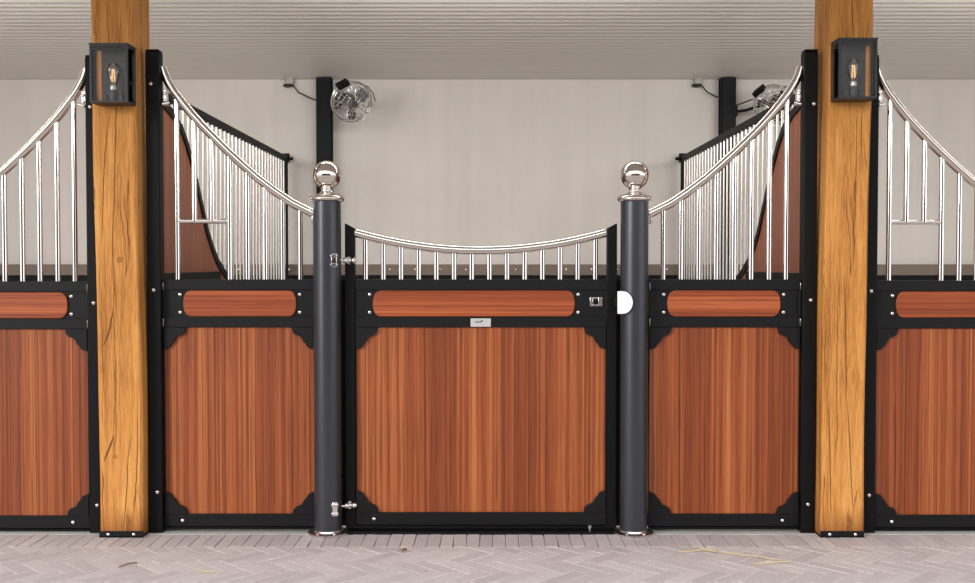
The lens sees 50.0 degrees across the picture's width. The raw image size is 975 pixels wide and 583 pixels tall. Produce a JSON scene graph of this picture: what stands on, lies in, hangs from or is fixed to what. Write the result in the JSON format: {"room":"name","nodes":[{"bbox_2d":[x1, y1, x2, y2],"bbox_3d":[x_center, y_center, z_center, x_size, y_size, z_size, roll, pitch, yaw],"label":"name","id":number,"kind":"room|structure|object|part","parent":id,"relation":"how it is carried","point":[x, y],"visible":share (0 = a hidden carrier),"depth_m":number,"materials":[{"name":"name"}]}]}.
{"room":"farm building","nodes":[
{"label":"farm building","id":0,"kind":"room"},
{"bbox_2d":[0,79,974,263],"bbox_3d":[-0.030,-0.409,9.893,18.000,3.148,0.200,0,2,0],"label":"wall","id":1,"kind":"structure","parent":0,"point":[463,162],"depth_m":9.77,"materials":[{"name":"white paint"}]},
{"bbox_2d":[283,78,293,87],"bbox_3d":[-1.849,-1.941,9.722,0.097,0.091,0.060,0,2,0],"label":"power outlet","id":2,"kind":"object","parent":1,"relation":"attached to","point":[289,81],"visible":1,"depth_m":9.69,"materials":[{"name":"grey plastic"}]},
{"bbox_2d":[293,85,336,104],"bbox_3d":[-1.516,-1.817,9.642,0.585,0.198,0.163,1,2,29],"label":"power cable","id":3,"kind":"object","parent":2,"relation":"attached to","point":[293,85],"visible":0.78,"depth_m":9.69,"materials":[{"name":"black plastic"}]},
{"bbox_2d":[0,264,972,274],"bbox_3d":[-0.030,-0.203,9.769,17.800,0.102,0.059,0,2,0],"label":"trim","id":4,"kind":"structure","parent":1,"relation":"attached to","point":[13,269],"depth_m":9.75,"materials":[{"name":"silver metal"}]},
{"bbox_2d":[0,275,972,280],"bbox_3d":[-0.030,0.503,9.802,17.800,1.310,0.030,0,2,0],"label":"trim","id":5,"kind":"structure","parent":1,"relation":"attached to","point":[10,277],"depth_m":9.77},
{"bbox_2d":[692,78,702,87],"bbox_3d":[1.946,-1.941,9.722,0.097,0.091,0.060,0,2,0],"label":"power outlet","id":6,"kind":"object","parent":1,"relation":"attached to","point":[697,81],"visible":1,"depth_m":9.69,"materials":[{"name":"grey plastic"}]},
{"bbox_2d":[702,85,752,104],"bbox_3d":[2.238,-1.817,9.630,0.508,0.198,0.172,1,2,37],"label":"power cable","id":7,"kind":"object","parent":6,"relation":"attached to","point":[702,85],"visible":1,"depth_m":9.69,"materials":[{"name":"black plastic"}]},
{"bbox_2d":[0,0,974,78],"bbox_3d":[-0.030,-1.967,6.475,18.000,0.150,6.650,0,2,0],"label":"ceiling","id":8,"kind":"structure","parent":0,"point":[40,39],"depth_m":7.88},
{"bbox_2d":[0,526,974,582],"bbox_3d":[-0.030,1.776,-11.457,80.000,0.104,46.000,0,2,0],"label":"floor","id":9,"kind":"structure","parent":0,"point":[26,558],"depth_m":5.03,"materials":[{"name":"brick"}]},
{"bbox_2d":[91,0,149,537],"bbox_3d":[-1.912,-0.296,5.501,0.257,3.138,0.275,0,2,0],"label":"beam","id":10,"kind":"structure","parent":9,"relation":"on","point":[119,132],"depth_m":5.39,"materials":[{"name":"brown wood"}]},
{"bbox_2d":[88,43,136,105],"bbox_3d":[-1.896,-1.096,5.291,0.198,0.296,0.131,0,2,0],"label":"wall lantern","id":11,"kind":"object","parent":10,"relation":"attached to","point":[118,60],"visible":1,"depth_m":5.31,"materials":[{"name":"black metal"}]},
{"bbox_3d":[-1.986,-1.094,5.293,0.003,0.268,0.105,0,2,0],"label":"glass pane","id":12,"kind":"part","parent":11,"relation":"part of","materials":[{"name":"clear glass"}]},
{"bbox_3d":[-1.896,-1.241,5.287,0.198,0.006,0.131,0,2,0],"label":"roof plate","id":13,"kind":"part","parent":11,"relation":"part of","materials":[{"name":"black metal"}]},
{"bbox_3d":[-1.896,-1.091,5.295,0.076,0.137,0.076,0,2,0],"label":"bulb","id":14,"kind":"part","parent":11,"relation":"part of","materials":[{"name":"clear glass"}]},
{"bbox_3d":[-1.896,-0.952,5.296,0.169,0.006,0.105,0,2,0],"label":"floor plate","id":15,"kind":"part","parent":11,"relation":"part of","materials":[{"name":"black metal"}]},
{"bbox_3d":[-1.889,-1.095,5.353,0.174,0.283,0.005,0,2,0],"label":"plate","id":16,"kind":"part","parent":11,"relation":"part of","materials":[{"name":"clear glass"}]},
{"bbox_3d":[-1.806,-1.094,5.293,0.003,0.268,0.105,0,2,0],"label":"glass pane","id":17,"kind":"part","parent":11,"relation":"part of","materials":[{"name":"clear glass"}]},
{"bbox_2d":[163,93,292,278],"bbox_3d":[-1.848,-0.017,7.711,0.100,2.420,4.078,0,2,0],"label":"wall","id":18,"kind":"structure","parent":9,"relation":"on","point":[199,259],"depth_m":6.98,"materials":[{"name":"grey metal"}]},
{"bbox_2d":[0,530,308,535],"bbox_3d":[-2.345,1.278,5.525,3.170,0.012,0.082,0,2,0],"label":"trim","id":19,"kind":"structure","parent":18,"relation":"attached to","point":[166,532],"depth_m":5.51,"materials":[{"name":"concrete"}]},
{"bbox_2d":[0,68,89,530],"bbox_3d":[-2.499,0.046,5.522,0.828,2.446,0.054,0,2,0],"label":"fence","id":20,"kind":"object","parent":19,"relation":"on","point":[44,418],"visible":0.88,"depth_m":5.53,"materials":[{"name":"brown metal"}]},
{"bbox_3d":[-2.499,-0.777,5.503,0.828,0.799,0.047,0,2,0],"label":"rail","id":21,"kind":"part","parent":20,"relation":"part of","materials":[{"name":"silver metal"}]},
{"bbox_3d":[-2.505,0.072,5.524,0.787,0.162,0.024,0,2,0],"label":"plate","id":22,"kind":"part","parent":20,"relation":"part of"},
{"bbox_3d":[-2.505,0.693,5.545,0.787,1.010,0.022,0,2,0],"label":"wood panel","id":23,"kind":"part","parent":20,"relation":"part of","materials":[{"name":"brown wood"}]},
{"bbox_3d":[-2.505,1.263,5.553,0.791,0.011,0.046,0,2,0],"label":"sill","id":24,"kind":"part","parent":20,"relation":"part of","materials":[{"name":"black metal"}]},
{"bbox_3d":[-2.505,0.602,5.541,0.799,1.312,0.045,0,2,0],"label":"frame","id":25,"kind":"part","parent":20,"relation":"part of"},
{"bbox_2d":[85,55,100,532],"bbox_3d":[-2.055,0.020,5.500,0.082,2.505,0.082,0,2,0],"label":"steel post","id":26,"kind":"object","parent":19,"relation":"on","point":[93,394],"visible":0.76,"depth_m":5.47,"materials":[{"name":"black metal"}]},
{"bbox_2d":[145,49,165,532],"bbox_3d":[-1.746,0.005,5.499,0.072,2.535,0.082,0,2,0],"label":"steel post","id":27,"kind":"object","parent":19,"relation":"on","point":[154,156],"visible":1,"depth_m":5.47,"materials":[{"name":"black metal"}]},
{"bbox_2d":[161,66,313,528],"bbox_3d":[-1.316,0.036,5.521,0.828,2.446,0.054,0,2,0],"label":"fence","id":28,"kind":"object","parent":19,"relation":"on","point":[238,353],"visible":0.89,"depth_m":5.53,"materials":[{"name":"brown wood"}]},
{"bbox_3d":[-1.316,-0.787,5.503,0.828,0.798,0.047,0,2,0],"label":"rail","id":29,"kind":"part","parent":28,"relation":"part of","materials":[{"name":"silver metal"}]},
{"bbox_3d":[-1.310,0.592,5.540,0.799,1.312,0.045,0,2,0],"label":"frame","id":30,"kind":"part","parent":28,"relation":"part of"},
{"bbox_3d":[-1.310,0.062,5.524,0.787,0.162,0.024,0,2,0],"label":"plate","id":31,"kind":"part","parent":28,"relation":"part of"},
{"bbox_3d":[-1.310,0.683,5.545,0.787,1.010,0.022,0,2,0],"label":"wood panel","id":32,"kind":"part","parent":28,"relation":"part of","materials":[{"name":"brown wood"}]},
{"bbox_3d":[-1.310,1.253,5.553,0.791,0.011,0.046,0,2,0],"label":"sill","id":33,"kind":"part","parent":28,"relation":"part of","materials":[{"name":"black metal"}]},
{"bbox_2d":[316,77,332,193],"bbox_3d":[-1.510,-0.413,9.715,0.146,3.126,0.090,0,2,0],"label":"steel column","id":34,"kind":"structure","parent":9,"relation":"on","point":[324,85],"depth_m":9.64,"materials":[{"name":"black metal"}]},
{"bbox_2d":[330,78,375,122],"bbox_3d":[-1.314,-1.699,9.377,0.526,0.375,0.396,1,2,30],"label":"wall fan","id":35,"kind":"object","parent":34,"relation":"attached to","point":[351,101],"visible":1,"depth_m":9.29,"materials":[{"name":"silver metal"}]},
{"bbox_3d":[-1.281,-1.725,9.252,0.135,0.092,0.058,-1,26,-28],"label":"blade","id":36,"kind":"part","parent":35,"relation":"part of","materials":[{"name":"silver metal"}]},
{"bbox_3d":[-1.227,-1.707,9.345,0.110,0.110,0.168,-1,26,-28],"label":"motor","id":37,"kind":"part","parent":35,"relation":"part of","materials":[{"name":"silver metal"}]},
{"bbox_3d":[-1.210,-1.602,9.357,0.105,0.126,0.058,-1,26,-28],"label":"blade","id":38,"kind":"part","parent":35,"relation":"part of","materials":[{"name":"silver metal"}]},
{"bbox_3d":[-1.127,-1.753,9.316,0.136,0.138,0.035,0,2,2],"label":"blade","id":39,"kind":"part","parent":35,"relation":"part of","materials":[{"name":"silver metal"}]},
{"bbox_2d":[308,161,348,538],"bbox_3d":[-0.837,0.296,5.470,0.212,1.956,0.212,0,2,0],"label":"post","id":40,"kind":"object","parent":9,"relation":"on","point":[328,286],"visible":1,"depth_m":5.42,"materials":[{"name":"metal"}]},
{"bbox_2d":[341,223,632,529],"bbox_3d":[-0.018,0.457,5.474,1.532,1.629,0.172,0,2,0],"label":"gate","id":41,"kind":"object","parent":40,"relation":"attached to","point":[471,402],"visible":1,"depth_m":5.53,"materials":[{"name":"brown wood"}]},
{"bbox_3d":[-0.038,-0.263,5.515,1.332,0.140,0.047,0,2,0],"label":"rail","id":42,"kind":"part","parent":41,"relation":"part of","materials":[{"name":"silver metal"}]},
{"bbox_3d":[-0.035,0.679,5.545,1.315,1.002,0.022,0,2,0],"label":"wood panel","id":43,"kind":"part","parent":41,"relation":"part of","materials":[{"name":"brown wood"}]},
{"bbox_3d":[-0.035,1.245,5.552,1.319,0.011,0.046,0,2,0],"label":"sill","id":44,"kind":"part","parent":41,"relation":"part of","materials":[{"name":"black metal"}]},
{"bbox_3d":[-0.035,0.164,5.504,0.107,0.044,0.005,0,2,0],"label":"name plate","id":45,"kind":"part","parent":41,"relation":"part of","materials":[{"name":"silver metal"}]},
{"bbox_3d":[-0.035,0.592,5.540,1.327,1.312,0.045,0,2,0],"label":"frame","id":46,"kind":"part","parent":41,"relation":"part of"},
{"bbox_3d":[-0.035,0.062,5.524,1.315,0.162,0.024,0,2,0],"label":"plate","id":47,"kind":"part","parent":41,"relation":"part of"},
{"bbox_3d":[0.671,0.054,5.443,0.022,0.060,0.112,0,2,0],"label":"latch arm","id":48,"kind":"part","parent":41,"relation":"part of"},
{"bbox_2d":[345,527,616,535],"bbox_3d":[-0.030,1.272,5.540,1.460,0.023,0.112,0,2,0],"label":"trim","id":49,"kind":"structure","parent":9,"relation":"on","point":[352,531],"depth_m":5.49,"materials":[{"name":"black metal"}]},
{"bbox_2d":[613,161,653,538],"bbox_3d":[0.767,0.296,5.470,0.212,1.956,0.212,0,2,0],"label":"post","id":50,"kind":"object","parent":9,"relation":"on","point":[632,326],"visible":1,"depth_m":5.42,"materials":[{"name":"metal"}]},
{"bbox_2d":[718,77,735,278],"bbox_3d":[2.222,-0.413,9.715,0.146,3.126,0.090,0,2,0],"label":"steel column","id":51,"kind":"structure","parent":9,"relation":"on","point":[726,103],"depth_m":9.64,"materials":[{"name":"black metal"}]},
{"bbox_2d":[734,84,791,124],"bbox_3d":[2.464,-1.666,9.363,0.679,0.358,0.291,1,2,42],"label":"wall fan","id":52,"kind":"object","parent":51,"relation":"attached to","point":[760,103],"visible":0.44,"depth_m":9.29,"materials":[{"name":"silver metal"}]},
{"bbox_3d":[2.463,-1.691,9.325,0.135,0.092,0.058,1,34,34],"label":"blade","id":53,"kind":"part","parent":52,"relation":"part of","materials":[{"name":"silver metal"}]},
{"bbox_3d":[2.571,-1.678,9.322,0.110,0.110,0.168,1,34,34],"label":"motor","id":54,"kind":"part","parent":52,"relation":"part of","materials":[{"name":"silver metal"}]},
{"bbox_2d":[675,94,800,278],"bbox_3d":[1.788,-0.017,7.711,0.100,2.420,4.078,0,2,0],"label":"stall partition","id":55,"kind":"structure","parent":9,"relation":"on","point":[778,156],"depth_m":7.01,"materials":[{"name":"grey metal"}]},
{"bbox_2d":[653,530,974,535],"bbox_3d":[2.285,1.278,5.525,3.170,0.012,0.082,0,2,0],"label":"trim","id":56,"kind":"structure","parent":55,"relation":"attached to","point":[658,532],"depth_m":5.51,"materials":[{"name":"concrete"}]},
{"bbox_2d":[647,66,802,528],"bbox_3d":[1.256,0.036,5.521,0.828,2.446,0.054,0,2,0],"label":"fence","id":57,"kind":"object","parent":56,"relation":"on","point":[724,354],"visible":0.99,"depth_m":5.53,"materials":[{"name":"brown wood"}]},
{"bbox_3d":[1.250,1.253,5.553,0.791,0.011,0.046,0,2,0],"label":"sill","id":58,"kind":"part","parent":57,"relation":"part of","materials":[{"name":"black metal"}]},
{"bbox_3d":[1.250,0.683,5.545,0.787,1.010,0.022,0,2,0],"label":"wood panel","id":59,"kind":"part","parent":57,"relation":"part of","materials":[{"name":"brown wood"}]},
{"bbox_3d":[1.250,0.592,5.540,0.799,1.312,0.045,0,2,0],"label":"frame","id":60,"kind":"part","parent":57,"relation":"part of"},
{"bbox_3d":[1.250,0.062,5.524,0.787,0.162,0.024,0,2,0],"label":"plate","id":61,"kind":"part","parent":57,"relation":"part of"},
{"bbox_3d":[1.256,-0.787,5.503,0.828,0.798,0.047,0,2,0],"label":"rail","id":62,"kind":"part","parent":57,"relation":"part of","materials":[{"name":"silver metal"}]},
{"bbox_2d":[797,49,817,532],"bbox_3d":[1.686,0.005,5.499,0.072,2.535,0.082,0,2,0],"label":"steel post","id":63,"kind":"object","parent":56,"relation":"on","point":[809,57],"visible":1,"depth_m":5.47,"materials":[{"name":"black metal"}]},
{"bbox_2d":[864,55,878,532],"bbox_3d":[1.997,0.020,5.500,0.086,2.505,0.082,0,2,0],"label":"steel post","id":64,"kind":"object","parent":56,"relation":"on","point":[871,317],"visible":0.59,"depth_m":5.47,"materials":[{"name":"black metal"}]},
{"bbox_2d":[875,67,974,530],"bbox_3d":[2.439,0.042,5.522,0.828,2.446,0.054,0,2,0],"label":"fence","id":65,"kind":"object","parent":56,"relation":"on","point":[925,449],"visible":0.88,"depth_m":5.53,"materials":[{"name":"brown wood"}]},
{"bbox_3d":[2.445,0.689,5.545,0.787,1.010,0.022,0,2,0],"label":"wood panel","id":66,"kind":"part","parent":65,"relation":"part of","materials":[{"name":"brown wood"}]},
{"bbox_3d":[2.445,1.259,5.553,0.791,0.011,0.046,0,2,0],"label":"sill","id":67,"kind":"part","parent":65,"relation":"part of","materials":[{"name":"black metal"}]},
{"bbox_3d":[2.445,0.598,5.540,0.799,1.312,0.045,0,2,0],"label":"frame","id":68,"kind":"part","parent":65,"relation":"part of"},
{"bbox_3d":[2.445,0.068,5.524,0.787,0.162,0.024,0,2,0],"label":"plate","id":69,"kind":"part","parent":65,"relation":"part of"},
{"bbox_3d":[2.439,-0.781,5.503,0.828,0.799,0.047,0,2,0],"label":"rail","id":70,"kind":"part","parent":65,"relation":"part of","materials":[{"name":"silver metal"}]},
{"bbox_2d":[704,550,781,560],"bbox_3d":[1.238,1.277,5.068,0.374,0.009,0.016,1,2,28],"label":"straw","id":71,"kind":"object","parent":9,"relation":"on","point":[704,550],"visible":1,"depth_m":5.07,"materials":[{"name":"beige plant"}]},
{"bbox_2d":[755,561,790,563],"bbox_3d":[1.350,1.281,4.940,0.185,0.009,0.008,0,2,-13],"label":"straw","id":72,"kind":"object","parent":9,"relation":"on","point":[775,561],"visible":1,"depth_m":4.94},
{"bbox_2d":[814,0,872,537],"bbox_3d":[1.850,-0.296,5.501,0.252,3.138,0.275,0,2,0],"label":"beam","id":73,"kind":"structure","parent":9,"relation":"on","point":[843,154],"depth_m":5.39,"materials":[{"name":"brown wood"}]},
{"bbox_2d":[830,38,878,101],"bbox_3d":[1.855,-1.119,5.290,0.199,0.302,0.131,0,2,0],"label":"wall lantern","id":74,"kind":"object","parent":73,"relation":"attached to","point":[848,55],"visible":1,"depth_m":5.31,"materials":[{"name":"black metal"}]},
{"bbox_3d":[1.764,-1.117,5.292,0.003,0.274,0.105,0,2,0],"label":"glass pane","id":75,"kind":"part","parent":74,"relation":"part of","materials":[{"name":"glass"}]},
{"bbox_3d":[1.847,-1.118,5.353,0.175,0.289,0.005,0,2,0],"label":"plate","id":76,"kind":"part","parent":74,"relation":"part of","materials":[{"name":"clear glass"}]},
{"bbox_3d":[1.855,-0.972,5.296,0.170,0.006,0.105,0,2,0],"label":"floor plate","id":77,"kind":"part","parent":74,"relation":"part of","materials":[{"name":"black metal"}]},
{"bbox_3d":[1.855,-1.111,5.294,0.076,0.137,0.076,0,2,0],"label":"bulb","id":78,"kind":"part","parent":74,"relation":"part of","materials":[{"name":"clear glass"}]},
{"bbox_3d":[1.855,-1.267,5.287,0.199,0.006,0.131,0,2,0],"label":"roof plate","id":79,"kind":"part","parent":74,"relation":"part of","materials":[{"name":"black metal"}]},
{"bbox_3d":[1.946,-1.117,5.292,0.003,0.274,0.105,0,2,0],"label":"glass pane","id":80,"kind":"part","parent":74,"relation":"part of","materials":[{"name":"clear glass"}]}
]}

